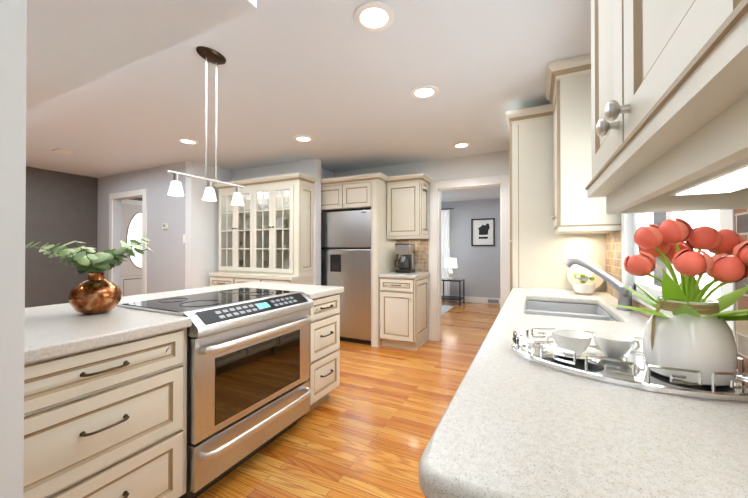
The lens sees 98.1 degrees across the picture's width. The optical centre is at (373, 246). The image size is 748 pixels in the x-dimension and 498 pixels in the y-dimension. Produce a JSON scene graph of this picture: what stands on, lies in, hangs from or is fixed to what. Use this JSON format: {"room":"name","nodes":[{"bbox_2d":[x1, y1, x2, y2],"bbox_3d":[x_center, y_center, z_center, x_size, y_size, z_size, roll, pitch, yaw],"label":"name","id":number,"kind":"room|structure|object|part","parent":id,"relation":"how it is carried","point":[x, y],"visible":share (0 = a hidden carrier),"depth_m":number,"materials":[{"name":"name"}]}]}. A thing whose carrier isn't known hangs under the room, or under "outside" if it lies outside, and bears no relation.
{"room":"kitchen","nodes":[
{"label":"kitchen","id":0,"kind":"room"},
{"bbox_2d":[0,0,26,497],"bbox_3d":[-1.409,0.013,-0.597,0.120,2.440,2.880,0,0,26],"label":"wall","id":1,"kind":"structure","parent":0,"point":[13,43],"depth_m":0.65,"materials":[{"name":"grey paint"}]},
{"bbox_2d":[25,166,141,307],"bbox_3d":[-5.242,0.047,4.495,0.120,2.440,8.620,0,0,26],"label":"wall","id":2,"kind":"structure","parent":0,"point":[61,208],"depth_m":5.01,"materials":[{"name":"grey paint"}]},
{"bbox_2d":[121,199,141,296],"bbox_3d":[-4.346,0.208,6.059,0.097,2.140,1.080,0,0,26],"label":"entry door","id":3,"kind":"structure","parent":2,"relation":"in","point":[131,276],"depth_m":5.92,"materials":[{"name":"grey wood"}]},
{"bbox_2d":[97,162,185,293],"bbox_3d":[-3.612,0.051,5.029,2.330,2.440,0.120,0,0,26],"label":"wall","id":4,"kind":"structure","parent":0,"point":[166,265],"depth_m":4.76,"materials":[{"name":"grey paint"}]},
{"bbox_2d":[109,189,146,293],"bbox_3d":[-3.867,0.201,5.076,1.030,2.140,0.020,0,0,26],"label":"door frame","id":5,"kind":"structure","parent":4,"relation":"attached to","point":[132,193],"depth_m":4.88,"materials":[{"name":"white wood"}]},
{"bbox_2d":[162,223,167,228],"bbox_3d":[-2.990,-0.292,4.644,0.110,0.080,0.022,0,0,26],"label":"thermostat","id":6,"kind":"object","parent":4,"relation":"attached to","point":[164,226],"visible":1,"depth_m":4.63,"materials":[{"name":"white plastic"}]},
{"bbox_2d":[26,0,256,110],"bbox_3d":[-3.763,-1.037,0.901,5.720,0.320,3.470,0,0,26],"label":"ceiling","id":7,"kind":"structure","parent":0,"point":[73,44],"depth_m":1.32,"materials":[{"name":"white paint"}]},
{"bbox_2d":[185,161,231,288],"bbox_3d":[-1.839,0.057,5.854,0.120,2.440,3.170,0,0,26],"label":"wall","id":8,"kind":"structure","parent":0,"point":[202,237],"depth_m":4.54,"materials":[{"name":"grey paint"}]},
{"bbox_2d":[232,158,320,284],"bbox_3d":[-1.457,0.049,4.696,1.590,2.440,0.120,0,0,26],"label":"wall","id":9,"kind":"structure","parent":0,"point":[311,167],"depth_m":4.38,"materials":[{"name":"grey paint"}]},
{"bbox_2d":[26,0,590,177],"bbox_3d":[-1.645,-1.214,4.334,9.200,0.080,11.900,0,0,26],"label":"ceiling","id":10,"kind":"structure","parent":0,"point":[334,81],"depth_m":2.48,"materials":[{"name":"white paint"}]},
{"bbox_2d":[51,148,76,154],"bbox_3d":[-3.801,-1.170,3.976,0.250,0.012,0.150,0,0,26],"label":"ceiling vent","id":11,"kind":"object","parent":10,"relation":"in","point":[63,151],"visible":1,"depth_m":3.96,"materials":[{"name":"white metal"}]},
{"bbox_2d":[177,138,198,144],"bbox_3d":[-2.075,-1.174,3.621,0.210,0.010,0.210,0,0,26],"label":"recessed light","id":12,"kind":"object","parent":10,"relation":"in","point":[188,141],"visible":1,"depth_m":3.62,"materials":[{"name":"white"}]},
{"bbox_2d":[166,46,243,204],"bbox_3d":[-1.012,-0.738,2.000,0.128,0.903,0.520,0,0,26],"label":"pendant light","id":13,"kind":"object","parent":10,"relation":"hanging from","point":[212,56],"visible":1,"depth_m":1.98,"materials":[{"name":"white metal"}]},
{"bbox_2d":[294,135,312,141],"bbox_3d":[-0.769,-1.174,3.534,0.210,0.010,0.210,0,0,26],"label":"recessed light","id":14,"kind":"object","parent":10,"relation":"in","point":[302,138],"visible":1,"depth_m":3.52,"materials":[{"name":"white"}]},
{"bbox_2d":[354,2,393,31],"bbox_3d":[0.001,-1.187,1.682,0.210,0.010,0.210,0,0,26],"label":"recessed light","id":15,"kind":"object","parent":10,"relation":"in","point":[373,16],"visible":1,"depth_m":1.67,"materials":[{"name":"white"}]},
{"bbox_2d":[411,85,437,98],"bbox_3d":[0.386,-1.181,2.484,0.210,0.010,0.210,0,0,26],"label":"recessed light","id":16,"kind":"object","parent":10,"relation":"in","point":[423,91],"visible":1,"depth_m":2.47,"materials":[{"name":"white"}]},
{"bbox_2d":[452,142,470,147],"bbox_3d":[1.014,-1.173,3.757,0.210,0.010,0.210,0,0,26],"label":"recessed light","id":17,"kind":"object","parent":10,"relation":"in","point":[462,145],"visible":0.98,"depth_m":3.75,"materials":[{"name":"white"}]},
{"bbox_2d":[321,168,333,178],"bbox_3d":[-0.804,0.050,4.878,0.120,2.440,0.785,0,0,26],"label":"wall","id":18,"kind":"structure","parent":0,"point":[325,174],"depth_m":4.92,"materials":[{"name":"grey paint"}]},
{"bbox_2d":[197,300,499,497],"bbox_3d":[-1.645,1.296,4.317,9.200,0.060,11.900,0,0,26],"label":"floor","id":19,"kind":"structure","parent":0,"point":[367,428],"depth_m":2.26,"materials":[{"name":"brown wood"}]},
{"bbox_2d":[23,289,343,497],"bbox_3d":[-1.136,0.813,2.024,1.028,0.875,1.992,0,0,26],"label":"kitchen island","id":20,"kind":"object","parent":19,"relation":"on","point":[105,405],"depth_m":1.26,"materials":[{"name":"beige wood"}]},
{"bbox_2d":[24,281,343,360],"bbox_3d":[-1.160,0.353,2.038,1.035,0.045,2.030,0,0,26],"label":"island countertop","id":21,"kind":"structure","parent":20,"relation":"on","point":[49,329],"depth_m":1.42,"materials":[{"name":"white stone"}]},
{"bbox_2d":[25,237,153,314],"bbox_3d":[-1.367,0.137,1.568,0.441,0.380,0.475,0,0,26],"label":"vase","id":22,"kind":"object","parent":21,"relation":"on","point":[96,292],"visible":1,"depth_m":1.54,"materials":[{"name":"orange metal"}]},
{"bbox_2d":[117,287,313,497],"bbox_3d":[-0.904,0.783,2.026,0.720,0.936,0.898,0,0,26],"label":"range","id":23,"kind":"object","parent":19,"relation":"on","point":[248,375],"visible":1,"depth_m":1.77,"materials":[{"name":"grey metal"}]},
{"bbox_2d":[209,172,316,285],"bbox_3d":[-1.558,0.180,4.400,1.550,2.173,0.487,0,0,26],"label":"hutch","id":24,"kind":"object","parent":19,"relation":"on","point":[266,231],"visible":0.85,"depth_m":4.30,"materials":[{"name":"beige wood"}]},
{"bbox_3d":[-1.548,-0.223,4.485,1.355,1.006,0.300,0,0,26],"label":"glass","id":25,"kind":"part","parent":24,"relation":"part of","materials":[{"name":"clear glass"}]},
{"bbox_2d":[321,209,370,344],"bbox_3d":[-0.291,0.395,4.574,0.848,1.745,0.572,0,0,26],"label":"fridge","id":26,"kind":"object","parent":19,"relation":"on","point":[346,250],"visible":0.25,"depth_m":4.28,"materials":[{"name":"grey metal"}]},
{"bbox_2d":[321,172,395,346],"bbox_3d":[-0.255,0.174,4.545,1.048,2.188,0.646,0,0,26],"label":"surround","id":27,"kind":"object","parent":19,"relation":"on","point":[359,192],"visible":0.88,"depth_m":4.20,"materials":[{"name":"beige wood"}]},
{"bbox_2d":[379,272,429,349],"bbox_3d":[0.402,0.806,4.230,0.488,0.920,0.623,0,0,26],"label":"cabinet","id":28,"kind":"object","parent":19,"relation":"on","point":[403,310],"visible":0.96,"depth_m":4.01,"materials":[{"name":"beige wood"}]},
{"bbox_2d":[395,244,414,272],"bbox_3d":[0.402,0.153,4.352,0.235,0.385,0.224,0,0,26],"label":"coffee maker","id":29,"kind":"object","parent":28,"relation":"on","point":[406,259],"visible":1,"depth_m":4.27,"materials":[{"name":"black plastic"}]},
{"bbox_2d":[441,305,453,315],"bbox_3d":[0.692,1.274,6.398,1.350,0.012,1.900,0,0,26],"label":"rug","id":30,"kind":"object","parent":19,"relation":"on","point":[444,309],"visible":0.21,"depth_m":6.67,"materials":[{"name":"white fabric"}]},
{"bbox_2d":[441,278,464,305],"bbox_3d":[1.747,1.006,7.318,0.494,0.560,0.464,0,0,26],"label":"side table","id":31,"kind":"object","parent":19,"relation":"on","point":[459,298],"visible":0.77,"depth_m":7.19,"materials":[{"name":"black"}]},
{"bbox_2d":[444,258,457,278],"bbox_3d":[1.734,0.490,7.328,0.300,0.470,0.300,0,0,26],"label":"table lamp","id":32,"kind":"object","parent":31,"relation":"on","point":[450,263],"visible":1,"depth_m":7.23,"materials":[{"name":"white ceramic"}]},
{"bbox_3d":[1.734,0.365,7.329,0.300,0.220,0.300,0,0,26],"label":"lamp shade","id":33,"kind":"part","parent":32,"relation":"part of","materials":[{"name":"white fabric"}]},
{"bbox_2d":[506,104,605,291],"bbox_3d":[1.699,0.077,3.144,0.688,2.363,1.430,0,0,26],"label":"pantry","id":34,"kind":"object","parent":19,"relation":"on","point":[541,252],"visible":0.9,"depth_m":2.59,"materials":[{"name":"beige wood"}]},
{"bbox_2d":[419,258,747,497],"bbox_3d":[0.874,0.653,1.427,0.655,1.188,2.458,0,0,26],"label":"countertop","id":35,"kind":"structure","parent":19,"relation":"on","point":[511,424],"depth_m":0.57,"materials":[{"name":"beige stone"}]},
{"bbox_2d":[533,288,568,294],"bbox_3d":[1.290,0.326,2.385,0.220,0.011,0.300,0,0,26],"label":"magazine","id":36,"kind":"object","parent":35,"relation":"on","point":[549,291],"visible":1,"depth_m":2.32,"materials":[{"name":"white paper"}]},
{"bbox_2d":[524,301,616,320],"bbox_3d":[1.085,0.468,1.838,0.435,0.186,0.760,0,0,26],"label":"sink","id":37,"kind":"object","parent":35,"relation":"in","point":[593,310],"depth_m":2.10,"materials":[{"name":"silver metal"}]},
{"bbox_2d":[572,271,595,294],"bbox_3d":[1.465,0.249,2.265,0.140,0.165,0.140,0,0,26],"label":"flower pot","id":38,"kind":"object","parent":35,"relation":"on","point":[582,287],"visible":1,"depth_m":2.23,"materials":[{"name":"white ceramic"}]},
{"bbox_2d":[567,259,603,288],"bbox_3d":[1.570,0.209,2.411,0.236,0.233,0.060,0,0,26],"label":"round board","id":39,"kind":"object","parent":35,"relation":"on","point":[576,269],"visible":0.48,"depth_m":2.42,"materials":[{"name":"beige"}]},
{"bbox_2d":[563,258,633,310],"bbox_3d":[1.185,0.195,1.714,0.315,0.268,0.150,0,0,26],"label":"faucet","id":40,"kind":"object","parent":35,"relation":"on","point":[624,295],"depth_m":1.71,"materials":[{"name":"silver metal"}]},
{"bbox_2d":[511,328,747,401],"bbox_3d":[0.653,0.293,0.870,0.531,0.057,0.304,0,0,26],"label":"tray","id":41,"kind":"object","parent":35,"relation":"on","point":[631,369],"visible":0.67,"depth_m":0.78,"materials":[{"name":"silver metal"}]},
{"bbox_2d":[543,329,603,359],"bbox_3d":[0.564,0.280,0.926,0.152,0.065,0.152,0,0,26],"label":"teacup","id":42,"kind":"object","parent":41,"relation":"on","point":[577,342],"visible":0.79,"depth_m":0.91,"materials":[{"name":"white ceramic"}]},
{"bbox_2d":[593,332,639,358],"bbox_3d":[0.690,0.284,0.920,0.115,0.057,0.099,0,0,26],"label":"teacup","id":43,"kind":"object","parent":41,"relation":"on","point":[615,345],"visible":1,"depth_m":0.91,"materials":[{"name":"white ceramic"}]},
{"bbox_2d":[612,218,747,386],"bbox_3d":[0.724,0.121,0.765,0.305,0.382,0.261,0,0,26],"label":"vase","id":44,"kind":"object","parent":41,"relation":"on","point":[688,327],"visible":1,"depth_m":0.76,"materials":[{"name":"white ceramic"}]},
{"bbox_2d":[334,151,509,335],"bbox_3d":[0.876,0.047,4.419,3.300,2.440,0.120,0,0,26],"label":"wall","id":45,"kind":"structure","parent":0,"point":[483,165],"depth_m":4.32,"materials":[{"name":"grey paint"}]},
{"bbox_2d":[386,173,431,239],"bbox_3d":[0.467,-0.513,4.337,0.518,0.818,0.388,0,0,26],"label":"upper cabinet","id":46,"kind":"object","parent":45,"relation":"attached to","point":[407,206],"visible":0.98,"depth_m":4.20,"materials":[{"name":"beige wood"}]},
{"bbox_2d":[396,239,428,271],"bbox_3d":[0.531,0.122,4.518,0.468,0.449,0.008,0,0,26],"label":"backsplash","id":47,"kind":"structure","parent":45,"relation":"attached to","point":[421,255],"depth_m":4.47,"materials":[{"name":"beige tile"}]},
{"bbox_2d":[430,175,510,340],"bbox_3d":[1.240,0.193,4.228,1.010,2.145,0.140,0,0,26],"label":"door frame","id":48,"kind":"structure","parent":45,"relation":"attached to","point":[502,180],"depth_m":4.30,"materials":[{"name":"white wood"}]},
{"bbox_2d":[441,198,499,297],"bbox_3d":[2.143,0.069,7.653,3.890,2.440,0.120,0,0,26],"label":"wall","id":49,"kind":"structure","parent":0,"point":[478,269],"depth_m":7.51,"materials":[{"name":"grey paint"}]},
{"bbox_2d":[441,210,449,299],"bbox_3d":[1.588,0.194,7.770,0.450,2.130,0.043,0,0,26],"label":"curtain","id":50,"kind":"object","parent":49,"relation":"hanging from","point":[445,233],"depth_m":7.72,"materials":[{"name":"white fabric"}]},
{"bbox_2d":[441,295,499,303],"bbox_3d":[2.166,1.223,7.556,3.770,0.130,0.020,0,0,26],"label":"baseboard","id":51,"kind":"structure","parent":49,"relation":"attached to","point":[476,299],"depth_m":7.44,"materials":[{"name":"white"}]},
{"bbox_2d":[471,218,494,245],"bbox_3d":[2.486,-0.328,7.402,0.510,0.630,0.029,0,0,26],"label":"framed picture","id":52,"kind":"object","parent":49,"relation":"attached to","point":[482,232],"visible":0.98,"depth_m":7.40,"materials":[{"name":"black"}]},
{"bbox_2d":[488,299,498,303],"bbox_3d":[2.680,1.226,7.286,0.230,0.080,0.008,0,0,26],"label":"air vent","id":53,"kind":"object","parent":49,"relation":"attached to","point":[492,301],"visible":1,"depth_m":7.29,"materials":[{"name":"grey metal"}]},
{"bbox_2d":[441,187,499,201],"bbox_3d":[1.431,-1.127,6.083,3.770,0.070,3.340,0,0,26],"label":"ceiling","id":54,"kind":"structure","parent":0,"point":[473,194],"depth_m":6.75,"materials":[{"name":"white paint"}]},
{"bbox_2d":[606,213,738,371],"bbox_3d":[1.658,0.031,2.138,0.120,2.440,10.500,0,0,26],"label":"wall","id":55,"kind":"structure","parent":0,"point":[630,239],"depth_m":1.86,"materials":[{"name":"white paint"}]},
{"bbox_2d":[546,53,620,233],"bbox_3d":[1.403,-0.642,2.219,0.386,1.088,0.488,0,0,26],"label":"upper cabinet","id":56,"kind":"object","parent":55,"relation":"attached to","point":[568,97],"visible":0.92,"depth_m":2.06,"materials":[{"name":"beige wood"}]},
{"bbox_2d":[585,0,747,191],"bbox_3d":[0.565,-0.639,0.466,0.338,0.960,0.674,0,0,26],"label":"upper cabinet","id":57,"kind":"object","parent":55,"relation":"attached to","point":[669,105],"depth_m":0.41,"materials":[{"name":"beige wood"}]},
{"bbox_2d":[605,209,747,376],"bbox_3d":[1.166,0.085,1.286,0.008,0.479,2.457,0,0,26],"label":"backsplash","id":58,"kind":"structure","parent":55,"relation":"attached to","point":[613,243],"depth_m":0.84,"materials":[{"name":"tile"}]},
{"bbox_2d":[621,209,735,338],"bbox_3d":[1.248,-0.266,1.378,0.100,1.075,1.210,0,0,26],"label":"window","id":59,"kind":"structure","parent":55,"relation":"in","point":[726,219],"depth_m":1.44,"materials":[{"name":"white glass"}]},
{"bbox_3d":[1.268,-0.244,1.367,0.006,0.880,0.970,0,0,26],"label":"glass","id":60,"kind":"part","parent":59,"relation":"part of","materials":[{"name":"glass"}]},
{"bbox_2d":[701,0,747,59],"bbox_3d":[0.184,-0.645,-0.305,0.338,0.960,1.046,0,0,26],"label":"upper cabinet","id":61,"kind":"object","parent":55,"relation":"attached to","point":[724,23],"depth_m":0.24,"materials":[{"name":"beige wood"}]},
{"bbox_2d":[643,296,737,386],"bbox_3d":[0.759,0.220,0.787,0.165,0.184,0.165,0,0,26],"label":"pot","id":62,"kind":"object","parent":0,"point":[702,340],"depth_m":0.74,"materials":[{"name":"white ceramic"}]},
{"label":"outside","id":63,"kind":"structure","parent":0,"visible":0},
{"bbox_2d":[686,210,719,299],"bbox_3d":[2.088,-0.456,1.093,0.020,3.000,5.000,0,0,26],"label":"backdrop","id":64,"kind":"structure","parent":63,"point":[712,225],"depth_m":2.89,"materials":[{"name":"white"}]}
]}

